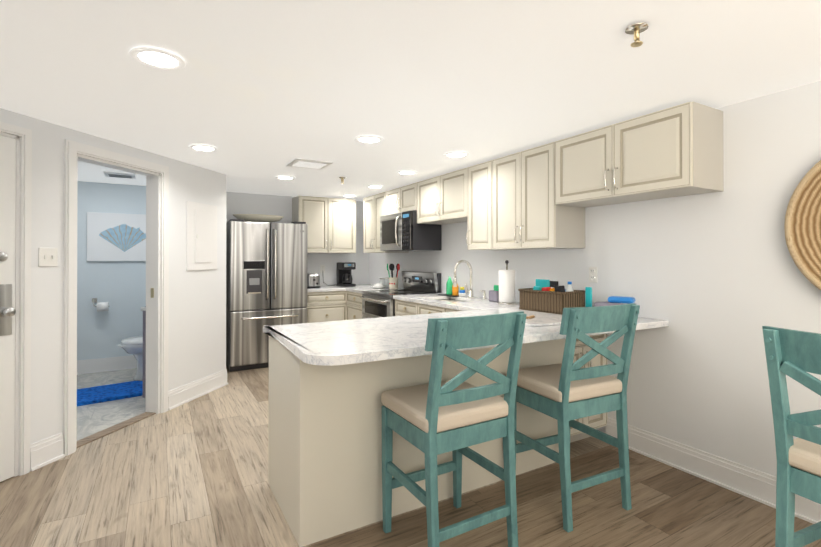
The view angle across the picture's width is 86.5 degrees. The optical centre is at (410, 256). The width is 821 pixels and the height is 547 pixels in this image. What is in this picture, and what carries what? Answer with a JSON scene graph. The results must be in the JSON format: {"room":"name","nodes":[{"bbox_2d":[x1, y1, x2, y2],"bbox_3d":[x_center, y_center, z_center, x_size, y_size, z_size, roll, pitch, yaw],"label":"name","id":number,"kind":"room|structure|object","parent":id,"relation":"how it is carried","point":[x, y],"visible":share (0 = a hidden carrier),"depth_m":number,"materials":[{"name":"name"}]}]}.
{"room":"kitchen","nodes":[
{"label":"kitchen","id":0,"kind":"room"},
{"bbox_2d":[0,108,226,444],"bbox_3d":[-2.582,0.225,2.000,0.124,2.190,5.300,0,0,13],"label":"wall","id":1,"kind":"structure","parent":0,"point":[197,328],"depth_m":3.23,"materials":[{"name":"white paint"}]},
{"bbox_2d":[0,135,15,481],"bbox_3d":[-2.480,0.302,2.210,0.643,2.022,0.662,0,0,-30],"label":"entry door","id":2,"kind":"structure","parent":1,"relation":"in","point":[7,280],"depth_m":2.58,"materials":[{"name":"white paint"}]},
{"bbox_2d":[0,122,31,476],"bbox_3d":[-2.521,0.268,2.212,0.152,2.105,1.020,0,0,13],"label":"door frame","id":3,"kind":"structure","parent":1,"relation":"attached to","point":[22,136],"depth_m":2.65,"materials":[{"name":"white paint"}]},
{"bbox_2d":[38,248,57,266],"bbox_3d":[-2.324,0.004,2.806,0.016,0.120,0.116,0,0,13],"label":"switch plate","id":4,"kind":"object","parent":1,"relation":"attached to","point":[47,256],"visible":1,"depth_m":2.81,"materials":[{"name":"white plastic"}]},
{"bbox_2d":[63,139,168,455],"bbox_3d":[-2.266,0.274,3.356,0.168,2.105,0.895,0,0,13],"label":"door frame","id":5,"kind":"structure","parent":1,"relation":"attached to","point":[157,245],"depth_m":3.54,"materials":[{"name":"white paint"}]},
{"bbox_2d":[168,369,227,409],"bbox_3d":[-2.003,1.251,4.169,0.569,0.158,0.608,0,0,-30],"label":"baseboard","id":6,"kind":"structure","parent":1,"relation":"attached to","point":[181,395],"depth_m":4.11,"materials":[{"name":"white paint"}]},
{"bbox_2d":[186,201,216,270],"bbox_3d":[-2.004,-0.190,4.209,0.292,0.640,0.312,0,0,-30],"label":"panel","id":7,"kind":"object","parent":1,"relation":"attached to","point":[201,236],"visible":1,"depth_m":4.17,"materials":[{"name":"white paint"}]},
{"bbox_2d":[77,368,151,442],"bbox_3d":[-2.615,1.326,3.544,2.182,0.003,3.577,0,0,-30],"label":"floor","id":8,"kind":"structure","parent":0,"point":[94,418],"depth_m":3.81,"materials":[{"name":"white tile"}]},
{"bbox_2d":[77,381,142,405],"bbox_3d":[-2.987,1.312,4.159,0.800,0.028,0.520,0,0,-38],"label":"bath rug","id":9,"kind":"object","parent":8,"relation":"on","point":[103,393],"visible":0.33,"depth_m":4.17,"materials":[{"name":"blue fabric"}]},
{"bbox_2d":[117,336,142,380],"bbox_3d":[-2.789,0.925,4.817,0.741,0.818,0.460,0,0,-30],"label":"toilet","id":10,"kind":"object","parent":8,"relation":"on","point":[133,345],"visible":0.27,"depth_m":4.62,"materials":[{"name":"white ceramic"}]},
{"bbox_2d":[141,306,145,397],"bbox_3d":[-2.323,0.903,4.236,0.367,0.855,0.360,0,0,13],"label":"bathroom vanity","id":11,"kind":"object","parent":8,"relation":"on","point":[143,309],"visible":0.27,"depth_m":4.10,"materials":[{"name":"grey wood"}]},
{"bbox_2d":[77,181,368,359],"bbox_3d":[-3.305,0.241,5.274,6.300,2.190,0.100,0,0,-30],"label":"wall","id":12,"kind":"structure","parent":0,"point":[119,287],"depth_m":5.15,"materials":[{"name":"white paint"}]},
{"bbox_2d":[92,298,109,311],"bbox_3d":[-3.546,0.553,4.995,0.175,0.147,0.136,0,0,-30],"label":"toilet paper holder","id":13,"kind":"object","parent":12,"relation":"attached to","point":[102,306],"visible":0.98,"depth_m":4.96,"materials":[{"name":"silver metal"}]},
{"bbox_2d":[77,355,136,374],"bbox_3d":[-3.645,1.255,4.998,2.040,0.158,0.028,0,0,-30],"label":"baseboard","id":14,"kind":"structure","parent":12,"relation":"attached to","point":[87,366],"depth_m":5.06,"materials":[{"name":"white paint"}]},
{"bbox_2d":[87,212,145,260],"bbox_3d":[-3.375,-0.225,5.158,0.720,0.560,0.030,0,0,-30],"label":"framed picture","id":15,"kind":"object","parent":12,"relation":"attached to","point":[116,237],"visible":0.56,"depth_m":5.10},
{"bbox_2d":[320,265,324,272],"bbox_3d":[-1.281,0.181,6.378,0.072,0.116,0.012,0,0,-30],"label":"electrical outlet plate","id":16,"kind":"object","parent":12,"relation":"attached to","point":[322,268],"visible":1,"depth_m":6.38,"materials":[{"name":"white plastic"}]},
{"bbox_2d":[292,195,355,252],"bbox_3d":[-1.217,-0.436,6.207,0.832,0.772,0.377,0,0,-30],"label":"upper cabinet","id":17,"kind":"object","parent":12,"relation":"attached to","point":[331,224],"visible":0.96,"depth_m":6.08,"materials":[{"name":"beige wood"}]},
{"bbox_2d":[0,366,820,546],"bbox_3d":[-0.989,1.339,1.063,6.500,0.052,9.700,0,0,-30],"label":"floor","id":18,"kind":"structure","parent":0,"point":[193,473],"depth_m":2.35,"materials":[{"name":"brown wood"}]},
{"bbox_2d":[226,219,307,371],"bbox_3d":[-1.849,0.452,5.532,0.910,1.770,0.837,0,0,-30],"label":"fridge","id":19,"kind":"object","parent":18,"relation":"on","point":[266,273],"visible":0.94,"depth_m":5.18,"materials":[{"name":"grey metal"}]},
{"bbox_2d":[233,214,283,221],"bbox_3d":[-1.934,-0.476,5.573,0.625,0.085,0.400,0,0,-30],"label":"bowl","id":20,"kind":"object","parent":19,"relation":"on","point":[258,218],"visible":0.81,"depth_m":5.43,"materials":[{"name":"white ceramic"}]},
{"bbox_2d":[301,292,346,323],"bbox_3d":[-1.260,0.902,6.035,0.595,0.875,0.617,0,0,-30],"label":"base cabinet","id":21,"kind":"object","parent":18,"relation":"on","point":[320,305],"depth_m":5.77,"materials":[{"name":"beige wood"}]},
{"bbox_2d":[307,284,384,291],"bbox_3d":[-0.998,0.445,6.178,1.195,0.039,0.638,0,0,-30],"label":"countertop","id":22,"kind":"structure","parent":21,"relation":"on","point":[330,288],"depth_m":5.86,"materials":[{"name":"white stone"}]},
{"bbox_2d":[307,274,320,287],"bbox_3d":[-1.355,0.330,5.956,0.180,0.186,0.290,0,0,-30],"label":"toaster","id":23,"kind":"object","parent":22,"relation":"on","point":[313,280],"visible":0.77,"depth_m":5.84,"materials":[{"name":"silver metal"}]},
{"bbox_2d":[336,262,355,286],"bbox_3d":[-0.912,0.254,6.229,0.200,0.340,0.290,0,0,-30],"label":"coffee maker","id":24,"kind":"object","parent":22,"relation":"on","point":[344,276],"visible":1,"depth_m":6.16,"materials":[{"name":"black plastic"}]},
{"bbox_2d":[268,340,406,544],"bbox_3d":[-0.434,0.884,2.434,0.571,0.875,0.620,0,0,-30],"label":"base cabinet","id":25,"kind":"object","parent":18,"relation":"on","point":[325,435],"depth_m":2.11,"materials":[{"name":"beige"}]},
{"bbox_2d":[263,304,668,375],"bbox_3d":[0.386,0.428,2.682,2.298,0.039,1.080,0,0,-30],"label":"countertop","id":26,"kind":"structure","parent":25,"relation":"on","point":[326,347],"depth_m":2.27,"materials":[{"name":"white stone"}]},
{"bbox_2d":[525,315,560,326],"bbox_3d":[0.755,0.393,2.746,0.280,0.029,0.380,0,0,-22],"label":"cutting board","id":27,"kind":"object","parent":26,"relation":"on","point":[533,321],"visible":0.52,"depth_m":2.64,"materials":[{"name":"stone"}]},
{"bbox_2d":[518,279,584,314],"bbox_3d":[1.066,0.295,3.305,0.273,0.230,0.413,0,0,-34],"label":"basket","id":28,"kind":"object","parent":26,"relation":"on","point":[542,295],"visible":0.96,"depth_m":3.20,"materials":[{"name":"brown wicker"}]},
{"bbox_2d":[585,287,591,293],"bbox_3d":[1.271,0.313,3.114,0.015,0.190,0.050,0,0,-30],"label":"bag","id":29,"kind":"object","parent":26,"relation":"on","point":[587,289],"depth_m":3.11,"materials":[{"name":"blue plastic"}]},
{"bbox_2d":[585,293,635,306],"bbox_3d":[1.316,0.336,2.901,0.199,0.141,0.296,0,0,-42],"label":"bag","id":30,"kind":"object","parent":26,"relation":"on","point":[615,300],"depth_m":2.88,"materials":[{"name":"blue plastic"}]},
{"bbox_2d":[347,292,410,319],"bbox_3d":[-0.451,0.901,5.805,0.617,0.875,0.631,0,0,-30],"label":"base cabinet","id":31,"kind":"object","parent":18,"relation":"on","point":[354,302],"depth_m":5.66,"materials":[{"name":"beige wood"}]},
{"bbox_2d":[347,288,403,291],"bbox_3d":[-0.449,0.443,5.785,0.638,0.039,0.592,0,0,-30],"label":"countertop","id":32,"kind":"structure","parent":31,"relation":"on","point":[348,289],"depth_m":5.62,"materials":[{"name":"white stone"}]},
{"bbox_2d":[371,282,388,288],"bbox_3d":[-0.424,0.388,5.783,0.209,0.067,0.209,0,0,-36],"label":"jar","id":33,"kind":"object","parent":32,"relation":"on","point":[382,283],"depth_m":5.75,"materials":[{"name":"ceramic"}]},
{"bbox_2d":[387,264,399,288],"bbox_3d":[-0.222,0.257,5.695,0.176,0.330,0.174,0,0,-30],"label":"utensil crock","id":34,"kind":"object","parent":32,"relation":"on","point":[393,282],"visible":1,"depth_m":5.64,"materials":[{"name":"white ceramic"}]},
{"bbox_2d":[360,271,440,318],"bbox_3d":[-0.150,0.759,5.166,0.718,1.153,0.762,0,0,-30],"label":"range","id":35,"kind":"object","parent":18,"relation":"on","point":[377,303],"visible":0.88,"depth_m":5.08,"materials":[{"name":"grey metal"}]},
{"bbox_2d":[395,300,442,315],"bbox_3d":[0.332,0.894,4.451,0.617,0.875,0.942,0,0,-30],"label":"base cabinet","id":36,"kind":"object","parent":18,"relation":"on","point":[402,308],"depth_m":4.43,"materials":[{"name":"beige wood"}]},
{"bbox_2d":[393,293,518,311],"bbox_3d":[0.461,0.435,4.211,0.638,0.039,1.492,0,0,-30],"label":"countertop","id":37,"kind":"structure","parent":36,"relation":"on","point":[460,304],"depth_m":4.04,"materials":[{"name":"white stone"}]},
{"bbox_2d":[438,277,465,296],"bbox_3d":[0.443,0.317,4.625,0.140,0.200,0.335,0,0,-30],"label":"soap bottles","id":38,"kind":"object","parent":37,"relation":"on","point":[451,291],"visible":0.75,"depth_m":4.61,"materials":[{"name":"green plastic"}]},
{"bbox_2d":[453,260,472,295],"bbox_3d":[0.521,0.225,4.391,0.249,0.383,0.101,0,0,-30],"label":"faucet","id":39,"kind":"object","parent":37,"relation":"on","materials":[{"name":"silver metal"}]},
{"bbox_2d":[489,285,498,301],"bbox_3d":[0.790,0.339,4.025,0.090,0.150,0.120,0,0,-30],"label":"sponge caddy","id":40,"kind":"object","parent":37,"relation":"on","point":[494,295],"visible":0.73,"depth_m":3.99,"materials":[{"name":"purple plastic"}]},
{"bbox_2d":[497,260,516,304],"bbox_3d":[0.839,0.222,3.800,0.170,0.381,0.170,0,0,-30],"label":"paper towel holder","id":41,"kind":"object","parent":37,"relation":"on","point":[506,286],"visible":1,"depth_m":3.74,"materials":[{"name":"white paper"}]},
{"bbox_2d":[407,352,490,511],"bbox_3d":[0.051,0.886,2.714,0.550,0.875,0.620,0,0,-30],"label":"base cabinet","id":42,"kind":"object","parent":18,"relation":"on","point":[474,475],"depth_m":2.39,"materials":[{"name":"beige wood"}]},
{"bbox_2d":[443,308,454,311],"bbox_3d":[0.719,0.891,3.782,0.617,0.875,0.602,0,0,-30],"label":"base cabinet","id":43,"kind":"object","parent":18,"relation":"on","point":[444,309],"depth_m":3.83,"materials":[{"name":"beige wood"}]},
{"bbox_2d":[381,311,526,546],"bbox_3d":[0.182,0.782,2.008,0.490,1.075,0.520,0,0,-30],"label":"counter stool","id":44,"kind":"object","parent":18,"relation":"on","point":[457,415],"visible":1,"depth_m":1.87,"materials":[{"name":"teal paint"}]},
{"bbox_2d":[491,344,554,483],"bbox_3d":[0.526,0.887,2.988,0.546,0.875,0.620,0,0,-30],"label":"base cabinet","id":45,"kind":"object","parent":18,"relation":"on","point":[534,424],"depth_m":2.69,"materials":[{"name":"beige"}]},
{"bbox_2d":[506,303,639,531],"bbox_3d":[0.863,0.784,2.373,0.490,1.075,0.520,0,0,-26],"label":"counter stool","id":46,"kind":"object","parent":18,"relation":"on","point":[566,392],"visible":0.9,"depth_m":2.22,"materials":[{"name":"teal paint"}]},
{"bbox_2d":[762,326,820,546],"bbox_3d":[1.526,0.779,1.381,0.520,1.075,0.490,0,0,-23],"label":"counter stool","id":47,"kind":"object","parent":18,"relation":"on","point":[795,355],"visible":1,"depth_m":1.47,"materials":[{"name":"teal paint"}]},
{"bbox_2d":[0,0,820,200],"bbox_3d":[-0.989,-0.900,1.074,6.500,0.050,9.700,0,0,-30],"label":"ceiling","id":48,"kind":"structure","parent":0,"point":[259,95],"depth_m":2.08,"materials":[{"name":"paint"}]},
{"bbox_2d":[104,171,135,178],"bbox_3d":[-3.023,-0.845,4.552,0.270,0.023,0.240,0,0,-30],"label":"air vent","id":49,"kind":"object","parent":48,"relation":"attached to","point":[120,175],"visible":1,"depth_m":4.50,"materials":[{"name":"white metal"}]},
{"bbox_2d":[129,47,185,69],"bbox_3d":[-1.102,-0.865,1.909,0.212,0.012,0.212,0,0,27],"label":"recessed light","id":50,"kind":"object","parent":48,"relation":"in","point":[157,58],"depth_m":1.90,"materials":[{"name":"paint"}]},
{"bbox_2d":[188,144,217,151],"bbox_3d":[-1.635,-0.857,3.449,0.212,0.012,0.212,0,0,27],"label":"recessed light","id":51,"kind":"object","parent":48,"relation":"in","point":[198,147],"depth_m":3.44,"materials":[{"name":"paint"}]},
{"bbox_2d":[275,176,295,179],"bbox_3d":[-1.348,-0.851,4.712,0.212,0.012,0.212,0,0,27],"label":"recessed light","id":52,"kind":"object","parent":48,"relation":"in","point":[278,177],"depth_m":4.69,"materials":[{"name":"paint"}]},
{"bbox_2d":[286,158,332,169],"bbox_3d":[-0.936,-0.849,4.038,0.340,0.021,0.340,0,0,-30],"label":"ceiling vent","id":53,"kind":"object","parent":48,"relation":"in","point":[308,163],"visible":0.98,"depth_m":3.98,"materials":[{"name":"white metal"}]},
{"bbox_2d":[342,194,356,196],"bbox_3d":[-0.848,-0.844,6.064,0.212,0.012,0.212,0,0,27],"label":"recessed light","id":54,"kind":"object","parent":48,"relation":"in","point":[346,195],"depth_m":6.03,"materials":[{"name":"paint"}]},
{"bbox_2d":[354,135,383,143],"bbox_3d":[-0.303,-0.858,3.203,0.212,0.012,0.212,0,0,27],"label":"recessed light","id":55,"kind":"object","parent":48,"relation":"in","point":[366,139],"depth_m":3.19,"materials":[{"name":"paint"}]},
{"bbox_2d":[366,185,383,187],"bbox_3d":[-0.430,-0.848,5.301,0.212,0.012,0.212,0,0,27],"label":"recessed light","id":56,"kind":"object","parent":48,"relation":"in","point":[369,186],"depth_m":5.27,"materials":[{"name":"paint"}]},
{"bbox_2d":[397,170,417,174],"bbox_3d":[-0.032,-0.852,4.433,0.212,0.012,0.212,0,0,27],"label":"recessed light","id":57,"kind":"object","parent":48,"relation":"in","point":[404,172],"depth_m":4.42,"materials":[{"name":"paint"}]},
{"bbox_2d":[444,151,468,157],"bbox_3d":[0.386,-0.856,3.670,0.212,0.012,0.212,0,0,27],"label":"recessed light","id":58,"kind":"object","parent":48,"relation":"in","point":[455,154],"depth_m":3.65,"materials":[{"name":"paint"}]},
{"bbox_2d":[625,22,648,46],"bbox_3d":[0.858,-0.837,1.656,0.079,0.070,0.079,0,0,15],"label":"sprinkler head","id":59,"kind":"object","parent":48,"relation":"attached to","point":[636,29],"depth_m":1.65},
{"bbox_2d":[369,80,820,476],"bbox_3d":[1.756,0.228,2.713,0.100,2.190,9.600,0,0,-30],"label":"wall","id":60,"kind":"structure","parent":0,"point":[717,280],"depth_m":2.58,"materials":[{"name":"white paint"}]},
{"bbox_2d":[363,192,408,252],"bbox_3d":[-0.342,-0.437,5.902,0.340,0.772,0.684,0,0,-30],"label":"upper cabinet","id":61,"kind":"object","parent":60,"relation":"attached to","point":[372,205],"depth_m":5.85,"materials":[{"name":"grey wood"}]},
{"bbox_2d":[383,183,414,215],"bbox_3d":[0.022,-0.670,5.273,0.340,0.312,0.765,0,0,-30],"label":"upper cabinet","id":62,"kind":"object","parent":60,"relation":"attached to","point":[401,199],"depth_m":5.20,"materials":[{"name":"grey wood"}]},
{"bbox_2d":[380,210,440,251],"bbox_3d":[-0.041,-0.287,5.234,0.480,0.447,0.758,0,0,-30],"label":"over-the-range microwave","id":63,"kind":"object","parent":62,"relation":"attached to","point":[405,231],"visible":1,"depth_m":4.97,"materials":[{"name":"grey metal"}]},
{"bbox_2d":[415,168,466,224],"bbox_3d":[0.444,-0.599,4.542,0.340,0.462,0.915,0,0,-30],"label":"upper cabinet","id":64,"kind":"object","parent":60,"relation":"attached to","point":[442,199],"depth_m":4.43,"materials":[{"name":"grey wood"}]},
{"bbox_2d":[463,160,490,249],"bbox_3d":[0.761,-0.447,3.995,0.340,0.772,0.343,0,0,-30],"label":"upper cabinet","id":65,"kind":"object","parent":60,"relation":"attached to","point":[478,218],"depth_m":3.91,"materials":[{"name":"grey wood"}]},
{"bbox_2d":[491,142,584,249],"bbox_3d":[1.018,-0.449,3.550,0.340,0.772,0.684,0,0,-30],"label":"upper cabinet","id":66,"kind":"object","parent":60,"relation":"attached to","point":[542,196],"depth_m":3.38,"materials":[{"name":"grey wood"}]},
{"bbox_2d":[550,281,557,286],"bbox_3d":[1.134,0.228,3.652,0.036,0.050,0.230,0,0,-30],"label":"key rack","id":67,"kind":"object","parent":60,"relation":"attached to","point":[553,283],"visible":0.23,"depth_m":3.59,"materials":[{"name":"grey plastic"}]},
{"bbox_2d":[589,267,596,282],"bbox_3d":[1.367,0.136,3.274,0.012,0.116,0.072,0,0,-30],"label":"electrical outlet plate","id":68,"kind":"object","parent":60,"relation":"attached to","point":[592,274],"visible":1,"depth_m":3.27,"materials":[{"name":"white plastic"}]},
{"bbox_2d":[555,101,722,208],"bbox_3d":[1.425,-0.607,2.845,0.340,0.462,0.940,0,0,-30],"label":"upper cabinet","id":69,"kind":"object","parent":60,"relation":"attached to","point":[675,151],"depth_m":2.60,"materials":[{"name":"beige wood"}]},
{"bbox_2d":[605,417,820,523],"bbox_3d":[2.733,1.235,0.890,0.028,0.158,5.275,0,0,-30],"label":"baseboard","id":70,"kind":"structure","parent":60,"relation":"attached to","point":[752,483],"depth_m":2.55,"materials":[{"name":"white paint"}]},
{"bbox_2d":[784,160,820,289],"bbox_3d":[2.134,-0.151,1.870,0.080,0.842,0.842,0,0,-30],"label":"wall basket","id":71,"kind":"object","parent":60,"relation":"attached to","point":[802,226],"visible":1,"depth_m":2.15,"materials":[{"name":"wicker"}]}
]}

